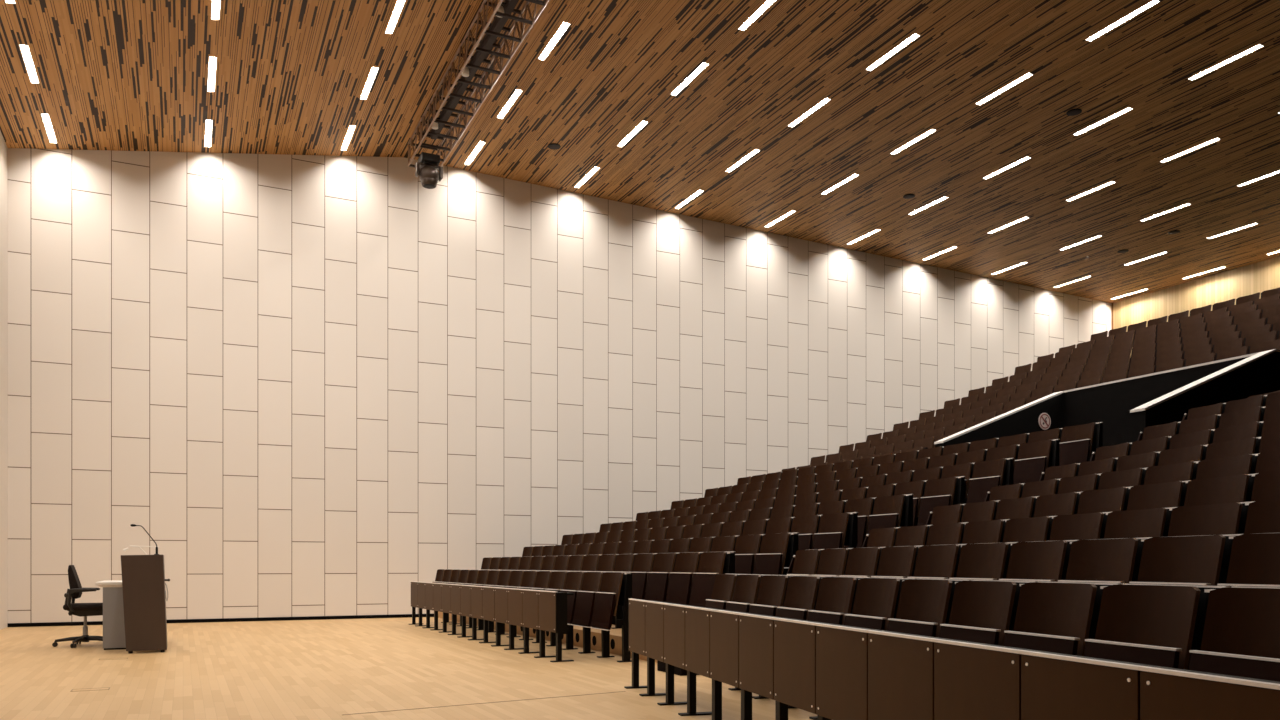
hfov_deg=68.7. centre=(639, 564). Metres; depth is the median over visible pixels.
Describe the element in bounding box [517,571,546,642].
seat
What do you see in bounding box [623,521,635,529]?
seat
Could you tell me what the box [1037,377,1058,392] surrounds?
seat
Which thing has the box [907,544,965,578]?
seat
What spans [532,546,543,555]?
seat
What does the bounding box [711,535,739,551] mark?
seat
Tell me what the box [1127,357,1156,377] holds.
seat
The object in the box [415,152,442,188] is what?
spotlight
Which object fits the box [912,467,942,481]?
seat
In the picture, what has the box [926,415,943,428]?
seat
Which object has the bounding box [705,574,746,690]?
seat
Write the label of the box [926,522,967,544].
seat
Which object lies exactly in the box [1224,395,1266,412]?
seat
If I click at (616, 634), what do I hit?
floor
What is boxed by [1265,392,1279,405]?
seat
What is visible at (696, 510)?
seat
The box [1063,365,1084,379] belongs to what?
seat
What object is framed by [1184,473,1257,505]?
seat
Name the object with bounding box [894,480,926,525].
seat
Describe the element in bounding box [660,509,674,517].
seat
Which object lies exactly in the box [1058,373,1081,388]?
seat
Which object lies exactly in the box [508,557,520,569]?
seat
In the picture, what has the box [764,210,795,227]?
ceiling light
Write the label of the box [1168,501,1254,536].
seat
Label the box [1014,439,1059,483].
seat
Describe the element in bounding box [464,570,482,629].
seat
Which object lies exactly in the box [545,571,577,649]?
seat
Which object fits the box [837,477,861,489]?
seat
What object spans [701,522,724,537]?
seat
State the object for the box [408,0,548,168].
lighting truss
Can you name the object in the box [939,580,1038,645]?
seat
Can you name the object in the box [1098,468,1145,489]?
seat
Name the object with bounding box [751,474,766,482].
seat
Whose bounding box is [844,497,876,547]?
seat
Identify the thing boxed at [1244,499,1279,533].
seat
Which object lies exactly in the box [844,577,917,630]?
seat
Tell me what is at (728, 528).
seat
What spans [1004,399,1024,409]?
seat
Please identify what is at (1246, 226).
ceiling light
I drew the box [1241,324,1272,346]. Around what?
seat
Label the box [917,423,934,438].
seat
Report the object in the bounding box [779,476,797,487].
seat
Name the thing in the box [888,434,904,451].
seat
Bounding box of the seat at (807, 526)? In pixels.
[784,515,820,567]
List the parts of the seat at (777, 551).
backrest, leg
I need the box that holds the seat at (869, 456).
[863,454,880,458]
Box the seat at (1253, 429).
[1213,421,1262,442]
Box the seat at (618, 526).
[611,522,623,530]
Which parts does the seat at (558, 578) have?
backrest, leg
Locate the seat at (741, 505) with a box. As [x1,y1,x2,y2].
[736,500,755,510]
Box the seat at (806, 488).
[795,483,816,494]
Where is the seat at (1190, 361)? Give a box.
[1185,353,1216,366]
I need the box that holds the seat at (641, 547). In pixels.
[634,540,653,553]
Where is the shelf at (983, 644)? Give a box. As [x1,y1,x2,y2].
[973,643,1068,654]
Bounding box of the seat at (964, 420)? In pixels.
[954,415,975,428]
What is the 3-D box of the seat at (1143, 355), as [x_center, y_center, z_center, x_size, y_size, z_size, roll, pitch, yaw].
[10.120,-3.815,18.835,0.275,0.970,0.544,0,0,-26]
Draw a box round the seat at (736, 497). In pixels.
[726,492,742,502]
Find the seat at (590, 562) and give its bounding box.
[582,555,599,571]
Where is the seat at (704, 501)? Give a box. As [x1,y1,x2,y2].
[697,496,711,505]
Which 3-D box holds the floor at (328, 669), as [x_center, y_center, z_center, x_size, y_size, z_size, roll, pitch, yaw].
[6.704,1.100,11.553,27.500,0.100,22.890,0,0,-26]
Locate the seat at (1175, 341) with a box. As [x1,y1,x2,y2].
[1154,337,1182,358]
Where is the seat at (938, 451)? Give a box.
[918,446,943,458]
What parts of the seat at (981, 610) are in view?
backrest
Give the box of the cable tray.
[430,0,518,139]
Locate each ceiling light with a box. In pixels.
[5,0,15,3]
[19,44,39,83]
[40,113,56,142]
[204,120,212,146]
[207,57,216,91]
[211,0,220,19]
[340,125,355,150]
[360,67,378,99]
[385,0,405,33]
[464,141,485,164]
[496,89,522,118]
[538,22,569,60]
[574,167,599,187]
[617,121,647,146]
[670,62,708,95]
[675,190,702,208]
[725,149,760,172]
[738,0,775,30]
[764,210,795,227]
[788,98,830,126]
[821,174,858,194]
[847,229,879,244]
[865,33,920,70]
[890,129,936,154]
[909,196,948,214]
[922,246,956,260]
[975,73,1033,104]
[983,156,1030,178]
[988,217,1028,233]
[992,262,1027,274]
[1054,276,1090,287]
[1059,235,1100,249]
[1065,181,1115,200]
[1073,107,1132,135]
[1085,0,1159,41]
[1112,289,1147,299]
[1124,252,1167,265]
[1140,203,1190,220]
[1160,138,1220,162]
[1182,266,1224,278]
[1188,44,1263,80]
[1206,223,1257,238]
[1237,170,1279,186]
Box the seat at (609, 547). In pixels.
[603,542,619,554]
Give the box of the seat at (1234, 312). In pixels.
[1231,304,1258,324]
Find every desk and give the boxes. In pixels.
[95,580,125,649]
[409,581,573,661]
[624,598,1279,719]
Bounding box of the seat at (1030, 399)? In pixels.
[1026,394,1049,403]
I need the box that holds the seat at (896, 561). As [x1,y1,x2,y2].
[871,545,923,577]
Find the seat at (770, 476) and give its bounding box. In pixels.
[766,472,781,480]
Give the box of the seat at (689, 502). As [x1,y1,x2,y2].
[683,498,697,507]
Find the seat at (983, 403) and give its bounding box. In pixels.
[971,399,990,413]
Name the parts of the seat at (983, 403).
backrest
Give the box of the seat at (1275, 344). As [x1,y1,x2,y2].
[1250,339,1279,353]
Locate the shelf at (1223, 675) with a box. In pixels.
[1193,671,1279,683]
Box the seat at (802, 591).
[776,576,832,719]
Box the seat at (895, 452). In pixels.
[882,450,902,455]
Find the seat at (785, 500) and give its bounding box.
[774,495,795,506]
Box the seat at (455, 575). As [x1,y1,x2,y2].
[447,569,468,625]
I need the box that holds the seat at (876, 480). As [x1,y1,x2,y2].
[861,474,886,487]
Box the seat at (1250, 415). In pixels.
[1219,407,1264,426]
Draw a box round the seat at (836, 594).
[807,576,871,624]
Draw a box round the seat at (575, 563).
[567,555,584,570]
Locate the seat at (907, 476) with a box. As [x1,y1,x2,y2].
[885,470,917,525]
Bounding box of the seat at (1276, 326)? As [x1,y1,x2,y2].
[1273,322,1279,339]
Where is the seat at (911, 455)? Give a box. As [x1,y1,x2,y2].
[895,450,918,461]
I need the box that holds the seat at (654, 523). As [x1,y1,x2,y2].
[649,518,663,527]
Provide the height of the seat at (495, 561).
0.972 m
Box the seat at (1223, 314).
[1204,311,1230,330]
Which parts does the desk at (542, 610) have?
leg, panel, leg, panel, leg, panel, leg, panel, leg, panel, leg, panel, leg, panel, leg, panel, leg, panel, leg, panel, leg, panel, leg, panel, leg, foot plate, panel, leg, foot plate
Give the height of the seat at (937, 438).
0.970 m
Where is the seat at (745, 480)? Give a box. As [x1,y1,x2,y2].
[737,476,751,484]
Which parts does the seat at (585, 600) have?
backrest, leg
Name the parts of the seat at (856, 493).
backrest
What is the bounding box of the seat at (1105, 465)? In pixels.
[1078,458,1117,475]
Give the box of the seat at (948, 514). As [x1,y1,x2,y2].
[931,504,963,524]
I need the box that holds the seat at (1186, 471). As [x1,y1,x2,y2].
[1144,461,1198,484]
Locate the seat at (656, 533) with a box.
[649,527,666,539]
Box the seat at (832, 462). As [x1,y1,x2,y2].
[828,460,843,463]
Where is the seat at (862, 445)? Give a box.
[854,441,869,456]
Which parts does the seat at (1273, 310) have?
backrest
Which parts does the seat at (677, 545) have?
backrest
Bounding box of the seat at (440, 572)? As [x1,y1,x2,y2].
[432,569,451,622]
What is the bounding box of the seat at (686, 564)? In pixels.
[666,552,702,604]
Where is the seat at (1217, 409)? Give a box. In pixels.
[1187,403,1225,418]
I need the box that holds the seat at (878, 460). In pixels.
[873,454,895,464]
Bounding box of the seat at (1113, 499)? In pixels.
[1077,486,1132,513]
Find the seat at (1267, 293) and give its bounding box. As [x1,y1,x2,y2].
[1262,287,1279,297]
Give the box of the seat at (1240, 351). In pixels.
[1216,346,1249,360]
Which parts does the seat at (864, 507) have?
backrest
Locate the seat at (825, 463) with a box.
[812,462,826,466]
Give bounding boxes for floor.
[0,617,816,719]
[438,358,1130,675]
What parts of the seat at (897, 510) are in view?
backrest, leg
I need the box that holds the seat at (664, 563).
[644,553,677,601]
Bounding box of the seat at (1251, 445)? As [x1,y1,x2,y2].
[1205,437,1260,458]
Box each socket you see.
[70,687,109,691]
[99,658,127,659]
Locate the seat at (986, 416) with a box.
[975,411,995,421]
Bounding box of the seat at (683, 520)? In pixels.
[678,515,694,525]
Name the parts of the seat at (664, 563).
backrest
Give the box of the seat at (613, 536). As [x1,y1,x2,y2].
[607,530,622,541]
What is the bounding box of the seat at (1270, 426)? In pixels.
[1261,418,1279,436]
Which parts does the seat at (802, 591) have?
backrest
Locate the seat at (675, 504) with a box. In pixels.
[671,500,683,508]
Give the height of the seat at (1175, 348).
0.970 m
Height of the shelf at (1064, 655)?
0.022 m
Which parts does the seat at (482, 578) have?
backrest, leg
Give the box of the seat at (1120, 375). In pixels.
[1102,371,1128,382]
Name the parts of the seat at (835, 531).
backrest, leg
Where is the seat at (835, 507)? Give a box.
[818,500,846,514]
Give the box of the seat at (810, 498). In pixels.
[794,493,817,504]
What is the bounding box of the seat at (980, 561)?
[949,542,1016,579]
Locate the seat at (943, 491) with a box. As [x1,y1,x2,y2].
[917,476,964,525]
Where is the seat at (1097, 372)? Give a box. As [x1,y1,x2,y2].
[1081,368,1104,383]
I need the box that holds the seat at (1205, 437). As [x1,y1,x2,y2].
[1169,429,1214,448]
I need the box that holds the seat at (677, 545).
[669,538,691,600]
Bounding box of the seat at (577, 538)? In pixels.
[572,533,584,543]
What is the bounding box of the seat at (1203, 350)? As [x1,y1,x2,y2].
[1183,344,1213,366]
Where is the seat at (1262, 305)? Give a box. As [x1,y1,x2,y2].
[1258,298,1279,318]
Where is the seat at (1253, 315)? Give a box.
[1233,309,1262,330]
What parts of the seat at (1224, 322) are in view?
backrest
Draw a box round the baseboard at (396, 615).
[7,614,433,626]
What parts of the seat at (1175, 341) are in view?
backrest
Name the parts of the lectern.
panel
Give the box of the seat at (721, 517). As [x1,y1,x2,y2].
[711,512,730,522]
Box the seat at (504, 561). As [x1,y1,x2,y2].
[499,557,510,569]
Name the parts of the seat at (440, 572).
backrest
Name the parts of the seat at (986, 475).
backrest, leg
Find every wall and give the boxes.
[0,131,7,629]
[8,148,1111,622]
[935,351,1279,502]
[1113,256,1279,357]
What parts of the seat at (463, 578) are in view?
backrest, leg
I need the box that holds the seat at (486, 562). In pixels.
[478,557,492,569]
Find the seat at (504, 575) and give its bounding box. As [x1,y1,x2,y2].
[494,570,520,637]
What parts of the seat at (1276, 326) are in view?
backrest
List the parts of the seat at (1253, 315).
backrest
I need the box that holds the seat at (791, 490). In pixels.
[776,486,796,496]
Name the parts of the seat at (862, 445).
backrest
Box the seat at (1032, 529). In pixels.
[1003,516,1054,542]
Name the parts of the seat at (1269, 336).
backrest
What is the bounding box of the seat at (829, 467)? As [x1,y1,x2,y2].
[815,463,833,473]
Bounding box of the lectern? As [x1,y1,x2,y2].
[121,555,169,653]
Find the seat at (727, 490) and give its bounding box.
[718,486,732,495]
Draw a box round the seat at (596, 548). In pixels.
[589,543,604,554]
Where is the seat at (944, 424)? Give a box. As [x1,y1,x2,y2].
[935,419,953,434]
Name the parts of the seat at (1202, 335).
backrest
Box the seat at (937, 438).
[934,433,955,447]
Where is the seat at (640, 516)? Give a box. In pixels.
[636,512,648,520]
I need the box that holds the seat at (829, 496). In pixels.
[817,490,841,502]
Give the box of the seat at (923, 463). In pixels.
[902,457,929,471]
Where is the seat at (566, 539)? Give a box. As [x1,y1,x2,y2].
[561,534,573,544]
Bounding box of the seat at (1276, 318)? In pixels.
[1267,314,1279,331]
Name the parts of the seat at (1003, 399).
backrest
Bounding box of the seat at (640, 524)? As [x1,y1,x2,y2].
[635,519,650,528]
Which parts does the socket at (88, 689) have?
lid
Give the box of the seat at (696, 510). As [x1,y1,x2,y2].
[688,506,703,515]
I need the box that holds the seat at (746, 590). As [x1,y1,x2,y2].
[726,574,769,698]
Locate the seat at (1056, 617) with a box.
[1003,582,1122,655]
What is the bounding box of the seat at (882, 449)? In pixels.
[875,444,893,455]
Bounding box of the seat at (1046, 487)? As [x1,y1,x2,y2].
[1021,479,1059,497]
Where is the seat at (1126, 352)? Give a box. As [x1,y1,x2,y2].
[1109,348,1132,368]
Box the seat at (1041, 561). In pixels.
[999,540,1076,581]
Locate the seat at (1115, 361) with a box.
[1107,355,1131,373]
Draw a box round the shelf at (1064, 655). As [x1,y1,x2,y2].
[1064,655,1196,671]
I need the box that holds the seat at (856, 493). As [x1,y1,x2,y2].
[840,487,867,536]
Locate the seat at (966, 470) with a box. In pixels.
[941,463,973,498]
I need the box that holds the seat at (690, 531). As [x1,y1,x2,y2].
[682,524,703,538]
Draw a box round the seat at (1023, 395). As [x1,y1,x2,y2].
[1010,390,1031,404]
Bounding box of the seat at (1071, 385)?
[1054,381,1077,392]
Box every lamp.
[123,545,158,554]
[432,118,439,129]
[462,63,468,76]
[496,2,505,16]
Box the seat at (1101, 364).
[1084,360,1107,374]
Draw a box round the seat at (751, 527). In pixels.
[742,519,767,534]
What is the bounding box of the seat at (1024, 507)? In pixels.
[995,496,1038,519]
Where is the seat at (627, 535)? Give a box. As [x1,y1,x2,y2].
[620,529,636,541]
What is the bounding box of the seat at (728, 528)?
[721,521,744,535]
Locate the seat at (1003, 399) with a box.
[990,395,1010,409]
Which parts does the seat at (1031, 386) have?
backrest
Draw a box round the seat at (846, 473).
[835,468,856,479]
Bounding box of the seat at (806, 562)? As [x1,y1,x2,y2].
[787,549,823,575]
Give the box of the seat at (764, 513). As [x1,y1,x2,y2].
[749,508,771,519]
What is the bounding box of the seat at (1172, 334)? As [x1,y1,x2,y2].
[1154,328,1181,355]
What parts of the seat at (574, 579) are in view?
backrest, leg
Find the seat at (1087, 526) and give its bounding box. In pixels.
[1049,512,1110,540]
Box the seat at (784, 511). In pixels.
[770,505,795,518]
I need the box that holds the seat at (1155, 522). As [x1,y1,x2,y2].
[1104,507,1175,538]
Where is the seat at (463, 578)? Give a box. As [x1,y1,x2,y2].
[455,570,477,627]
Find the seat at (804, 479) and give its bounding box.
[796,474,815,485]
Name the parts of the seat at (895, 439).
backrest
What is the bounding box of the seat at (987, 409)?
[983,403,1004,416]
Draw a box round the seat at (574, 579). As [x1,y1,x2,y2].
[560,571,594,653]
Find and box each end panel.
[786,555,794,574]
[862,534,868,547]
[926,512,931,524]
[984,492,989,501]
[1039,472,1044,480]
[1090,452,1095,460]
[1137,432,1142,440]
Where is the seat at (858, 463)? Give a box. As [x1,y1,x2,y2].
[852,457,873,467]
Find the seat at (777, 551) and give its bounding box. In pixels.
[753,532,798,574]
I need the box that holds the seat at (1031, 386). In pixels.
[1016,382,1037,396]
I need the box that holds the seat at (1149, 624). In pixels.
[1084,584,1229,669]
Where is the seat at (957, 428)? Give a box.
[945,424,966,434]
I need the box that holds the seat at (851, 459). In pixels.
[845,457,861,461]
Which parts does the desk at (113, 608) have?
panel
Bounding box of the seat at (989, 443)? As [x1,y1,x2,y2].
[969,438,998,450]
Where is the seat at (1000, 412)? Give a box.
[997,407,1017,415]
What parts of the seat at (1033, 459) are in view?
backrest, leg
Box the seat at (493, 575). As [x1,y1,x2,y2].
[483,570,508,634]
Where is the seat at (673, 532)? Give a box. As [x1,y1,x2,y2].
[665,526,683,538]
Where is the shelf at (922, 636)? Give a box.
[905,634,976,642]
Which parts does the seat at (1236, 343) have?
backrest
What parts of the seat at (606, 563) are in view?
backrest, leg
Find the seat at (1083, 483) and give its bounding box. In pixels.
[1058,473,1101,493]
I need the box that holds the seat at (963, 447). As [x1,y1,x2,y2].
[943,442,969,454]
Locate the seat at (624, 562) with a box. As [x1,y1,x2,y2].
[610,554,635,571]
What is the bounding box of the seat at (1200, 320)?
[1179,317,1205,336]
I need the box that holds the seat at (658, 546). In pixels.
[651,539,671,552]
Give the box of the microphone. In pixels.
[130,524,159,554]
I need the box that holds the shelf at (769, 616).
[769,616,806,620]
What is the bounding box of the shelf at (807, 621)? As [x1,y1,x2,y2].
[807,621,852,626]
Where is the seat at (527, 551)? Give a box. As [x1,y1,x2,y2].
[522,546,533,556]
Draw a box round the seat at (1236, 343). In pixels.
[1213,338,1245,360]
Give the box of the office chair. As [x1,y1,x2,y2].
[52,565,102,647]
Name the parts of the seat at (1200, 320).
backrest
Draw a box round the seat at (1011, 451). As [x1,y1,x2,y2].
[986,445,1019,464]
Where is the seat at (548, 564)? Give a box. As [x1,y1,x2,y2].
[538,556,556,570]
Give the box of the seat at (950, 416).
[944,411,963,425]
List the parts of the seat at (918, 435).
backrest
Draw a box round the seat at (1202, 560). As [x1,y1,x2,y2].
[1129,534,1241,585]
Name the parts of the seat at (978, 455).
backrest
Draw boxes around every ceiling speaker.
[548,143,560,149]
[903,194,914,198]
[1066,108,1081,115]
[1118,249,1128,252]
[1168,230,1179,233]
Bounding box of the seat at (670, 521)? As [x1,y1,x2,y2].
[663,517,678,526]
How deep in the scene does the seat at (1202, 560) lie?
4.52 m
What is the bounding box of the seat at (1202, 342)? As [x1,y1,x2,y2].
[1182,337,1211,358]
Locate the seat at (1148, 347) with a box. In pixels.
[1130,343,1156,361]
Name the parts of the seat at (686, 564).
backrest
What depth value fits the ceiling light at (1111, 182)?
19.85 m
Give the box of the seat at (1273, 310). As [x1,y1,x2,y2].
[1262,305,1279,324]
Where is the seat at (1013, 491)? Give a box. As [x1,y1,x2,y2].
[989,483,1023,500]
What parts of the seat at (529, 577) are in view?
backrest, leg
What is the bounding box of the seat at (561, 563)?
[554,555,571,570]
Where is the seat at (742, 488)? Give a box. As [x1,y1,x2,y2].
[732,484,747,493]
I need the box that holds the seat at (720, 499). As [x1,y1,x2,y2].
[711,495,726,504]
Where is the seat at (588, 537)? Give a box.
[583,532,595,543]
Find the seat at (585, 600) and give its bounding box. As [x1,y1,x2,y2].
[572,572,614,657]
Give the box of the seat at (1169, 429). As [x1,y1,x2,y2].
[1142,422,1180,439]
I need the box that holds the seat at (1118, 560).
[1058,537,1151,583]
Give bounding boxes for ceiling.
[0,0,1279,302]
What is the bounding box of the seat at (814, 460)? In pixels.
[810,455,824,466]
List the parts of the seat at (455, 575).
backrest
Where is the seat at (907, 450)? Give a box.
[902,447,927,452]
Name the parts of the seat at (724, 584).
backrest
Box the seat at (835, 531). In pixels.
[813,512,857,548]
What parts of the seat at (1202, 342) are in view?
backrest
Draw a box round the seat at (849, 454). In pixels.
[841,450,857,461]
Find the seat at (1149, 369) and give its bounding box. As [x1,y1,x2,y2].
[1128,365,1156,377]
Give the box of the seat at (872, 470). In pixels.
[856,465,879,477]
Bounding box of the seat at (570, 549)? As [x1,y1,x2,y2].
[564,544,577,555]
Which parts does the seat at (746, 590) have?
backrest, foot plate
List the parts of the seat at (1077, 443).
backrest, leg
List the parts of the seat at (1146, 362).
backrest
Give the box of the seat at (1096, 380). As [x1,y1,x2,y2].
[1077,376,1102,387]
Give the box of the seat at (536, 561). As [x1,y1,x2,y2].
[529,556,544,570]
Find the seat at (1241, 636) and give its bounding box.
[1189,586,1279,681]
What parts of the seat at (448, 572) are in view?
backrest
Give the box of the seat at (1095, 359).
[1087,354,1109,367]
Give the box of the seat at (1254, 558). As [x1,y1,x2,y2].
[1217,533,1279,586]
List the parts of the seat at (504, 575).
backrest, leg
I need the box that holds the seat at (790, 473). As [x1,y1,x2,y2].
[781,469,797,478]
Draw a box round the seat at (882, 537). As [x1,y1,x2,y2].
[867,527,899,546]
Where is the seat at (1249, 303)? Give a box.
[1228,301,1253,315]
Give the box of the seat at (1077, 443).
[1059,422,1102,465]
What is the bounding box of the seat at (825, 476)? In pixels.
[815,471,835,482]
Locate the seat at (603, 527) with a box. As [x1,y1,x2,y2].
[599,523,611,531]
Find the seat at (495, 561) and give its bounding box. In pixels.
[489,557,501,569]
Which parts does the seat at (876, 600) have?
backrest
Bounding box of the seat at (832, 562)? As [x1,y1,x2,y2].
[811,548,851,575]
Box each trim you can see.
[343,691,625,714]
[934,349,1279,443]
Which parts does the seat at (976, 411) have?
backrest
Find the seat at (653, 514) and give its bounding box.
[648,510,660,519]
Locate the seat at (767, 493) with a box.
[759,488,777,498]
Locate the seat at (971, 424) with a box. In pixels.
[966,420,986,428]
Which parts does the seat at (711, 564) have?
backrest, leg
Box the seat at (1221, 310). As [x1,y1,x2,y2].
[1203,307,1228,321]
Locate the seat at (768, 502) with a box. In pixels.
[754,498,774,508]
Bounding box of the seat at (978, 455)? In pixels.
[956,449,986,494]
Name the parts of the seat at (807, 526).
backrest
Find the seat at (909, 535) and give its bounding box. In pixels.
[895,525,930,545]
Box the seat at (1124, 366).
[1105,362,1130,377]
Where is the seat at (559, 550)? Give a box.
[552,545,565,555]
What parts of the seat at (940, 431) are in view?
backrest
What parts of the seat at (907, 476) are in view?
backrest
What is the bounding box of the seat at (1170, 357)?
[1154,351,1184,372]
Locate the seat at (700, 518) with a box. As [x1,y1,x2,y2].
[694,513,712,524]
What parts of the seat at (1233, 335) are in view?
backrest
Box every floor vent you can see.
[592,636,595,645]
[610,639,614,648]
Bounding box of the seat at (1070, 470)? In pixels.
[1044,463,1079,479]
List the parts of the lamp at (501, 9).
lamp shade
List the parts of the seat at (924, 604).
backrest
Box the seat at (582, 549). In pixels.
[576,543,591,554]
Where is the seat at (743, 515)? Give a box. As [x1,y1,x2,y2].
[729,510,750,521]
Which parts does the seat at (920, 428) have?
backrest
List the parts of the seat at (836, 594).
backrest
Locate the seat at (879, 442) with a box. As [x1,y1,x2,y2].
[870,438,887,454]
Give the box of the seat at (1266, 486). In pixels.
[1251,471,1279,501]
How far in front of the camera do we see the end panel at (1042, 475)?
10.19 m
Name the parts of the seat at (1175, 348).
backrest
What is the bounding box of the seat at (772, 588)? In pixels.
[749,575,799,708]
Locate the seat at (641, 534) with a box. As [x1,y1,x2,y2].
[634,528,651,540]
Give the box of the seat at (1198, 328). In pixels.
[1180,322,1207,343]
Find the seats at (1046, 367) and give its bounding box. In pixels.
[839,292,1261,459]
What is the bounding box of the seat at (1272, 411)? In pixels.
[1263,403,1279,420]
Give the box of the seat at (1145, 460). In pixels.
[1116,451,1160,470]
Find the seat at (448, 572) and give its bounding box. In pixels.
[440,569,459,623]
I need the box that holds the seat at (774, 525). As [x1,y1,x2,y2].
[765,517,793,533]
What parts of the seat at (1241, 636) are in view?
backrest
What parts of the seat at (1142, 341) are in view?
backrest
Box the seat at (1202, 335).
[1181,331,1209,350]
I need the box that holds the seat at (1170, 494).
[1127,480,1190,509]
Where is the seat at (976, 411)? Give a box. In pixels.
[963,407,983,421]
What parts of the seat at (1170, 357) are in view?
backrest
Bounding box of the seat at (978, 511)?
[961,500,999,522]
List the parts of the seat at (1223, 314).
backrest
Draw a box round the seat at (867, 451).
[858,447,874,458]
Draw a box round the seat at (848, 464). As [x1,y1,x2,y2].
[833,461,852,470]
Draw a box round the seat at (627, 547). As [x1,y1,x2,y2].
[618,541,635,553]
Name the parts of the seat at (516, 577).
backrest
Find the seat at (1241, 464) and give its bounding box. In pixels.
[1196,453,1259,478]
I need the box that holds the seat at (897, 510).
[867,494,912,533]
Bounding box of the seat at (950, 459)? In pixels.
[928,453,957,467]
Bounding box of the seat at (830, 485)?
[816,480,838,492]
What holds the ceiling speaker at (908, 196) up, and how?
attached to the ceiling
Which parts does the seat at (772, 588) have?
backrest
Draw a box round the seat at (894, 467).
[878,461,903,474]
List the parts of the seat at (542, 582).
backrest, leg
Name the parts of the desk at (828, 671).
leg, foot plate, panel, leg, foot plate, panel, leg, foot plate, panel, leg, foot plate, panel, leg, panel, leg, panel, leg, panel, leg, panel, panel, panel, panel, panel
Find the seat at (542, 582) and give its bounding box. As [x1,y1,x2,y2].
[531,571,555,645]
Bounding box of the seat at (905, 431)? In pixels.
[899,426,915,441]
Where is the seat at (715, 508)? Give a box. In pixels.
[703,504,719,513]
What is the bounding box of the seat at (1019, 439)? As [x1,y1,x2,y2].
[998,433,1028,446]
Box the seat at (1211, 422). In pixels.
[1179,414,1220,433]
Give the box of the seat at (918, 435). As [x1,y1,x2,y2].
[906,431,925,448]
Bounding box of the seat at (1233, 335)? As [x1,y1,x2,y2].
[1211,331,1241,352]
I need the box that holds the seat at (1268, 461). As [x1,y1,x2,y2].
[1255,450,1279,473]
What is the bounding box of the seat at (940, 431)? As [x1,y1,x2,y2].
[925,427,945,447]
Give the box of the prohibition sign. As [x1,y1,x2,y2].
[1038,413,1050,429]
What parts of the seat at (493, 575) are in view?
backrest, leg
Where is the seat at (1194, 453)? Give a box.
[1158,445,1206,465]
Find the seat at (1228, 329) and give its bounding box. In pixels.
[1209,325,1237,343]
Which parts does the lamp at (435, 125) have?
lamp shade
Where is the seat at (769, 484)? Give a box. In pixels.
[762,479,779,489]
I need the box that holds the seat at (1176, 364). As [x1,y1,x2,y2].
[1156,359,1185,372]
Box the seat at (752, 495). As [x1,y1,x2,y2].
[742,490,759,500]
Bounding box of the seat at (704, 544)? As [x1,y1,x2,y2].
[689,537,713,551]
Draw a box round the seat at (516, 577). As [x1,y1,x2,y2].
[505,570,532,639]
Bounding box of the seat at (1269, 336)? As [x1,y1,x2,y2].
[1245,331,1278,354]
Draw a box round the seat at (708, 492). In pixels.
[704,488,718,496]
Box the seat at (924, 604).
[887,579,971,637]
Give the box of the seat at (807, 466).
[796,465,810,468]
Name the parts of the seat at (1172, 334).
backrest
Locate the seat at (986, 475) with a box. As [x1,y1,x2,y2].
[966,458,1013,503]
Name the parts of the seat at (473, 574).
backrest, leg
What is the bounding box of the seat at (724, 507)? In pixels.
[719,502,737,512]
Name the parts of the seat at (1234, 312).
backrest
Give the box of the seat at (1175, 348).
[1154,344,1183,366]
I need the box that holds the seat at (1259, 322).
[1237,318,1267,337]
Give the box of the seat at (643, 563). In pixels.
[632,553,656,599]
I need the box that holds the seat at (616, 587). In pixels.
[590,572,632,661]
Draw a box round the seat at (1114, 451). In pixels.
[1095,443,1131,460]
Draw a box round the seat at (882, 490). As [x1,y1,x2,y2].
[866,484,895,497]
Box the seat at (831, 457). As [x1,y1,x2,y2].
[825,453,840,463]
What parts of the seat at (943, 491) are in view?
backrest, leg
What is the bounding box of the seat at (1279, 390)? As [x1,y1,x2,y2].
[1248,390,1279,397]
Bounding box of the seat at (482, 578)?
[473,570,495,632]
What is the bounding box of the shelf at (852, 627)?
[852,627,906,633]
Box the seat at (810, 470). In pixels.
[797,466,815,476]
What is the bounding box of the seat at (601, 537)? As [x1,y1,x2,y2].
[594,531,608,542]
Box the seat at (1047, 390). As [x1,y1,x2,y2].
[1032,386,1054,396]
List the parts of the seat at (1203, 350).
backrest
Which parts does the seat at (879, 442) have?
backrest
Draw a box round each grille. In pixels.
[549,145,558,148]
[1068,110,1079,115]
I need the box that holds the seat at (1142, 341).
[1131,334,1156,354]
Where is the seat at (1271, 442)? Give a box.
[1258,434,1279,453]
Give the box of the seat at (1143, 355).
[1131,349,1156,360]
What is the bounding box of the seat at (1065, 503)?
[1034,492,1080,516]
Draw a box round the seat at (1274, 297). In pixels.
[1254,294,1278,309]
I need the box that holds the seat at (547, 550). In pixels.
[542,545,554,555]
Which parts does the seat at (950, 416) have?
backrest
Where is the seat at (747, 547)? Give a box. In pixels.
[734,534,764,573]
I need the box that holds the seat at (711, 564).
[689,551,734,606]
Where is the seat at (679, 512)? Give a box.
[674,507,689,516]
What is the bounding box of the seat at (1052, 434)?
[1028,428,1061,442]
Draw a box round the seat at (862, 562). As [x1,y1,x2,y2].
[839,547,883,576]
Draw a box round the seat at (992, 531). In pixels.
[962,519,1008,543]
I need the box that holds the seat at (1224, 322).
[1207,316,1234,336]
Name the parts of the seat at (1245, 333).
backrest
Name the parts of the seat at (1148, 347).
backrest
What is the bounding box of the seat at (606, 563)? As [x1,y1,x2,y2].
[594,554,621,628]
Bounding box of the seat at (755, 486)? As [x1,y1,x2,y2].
[747,481,763,491]
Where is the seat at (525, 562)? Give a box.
[519,556,532,569]
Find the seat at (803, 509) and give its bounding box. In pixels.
[793,503,818,516]
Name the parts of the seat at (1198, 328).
backrest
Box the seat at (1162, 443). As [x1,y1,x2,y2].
[1130,436,1170,454]
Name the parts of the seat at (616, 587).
backrest, leg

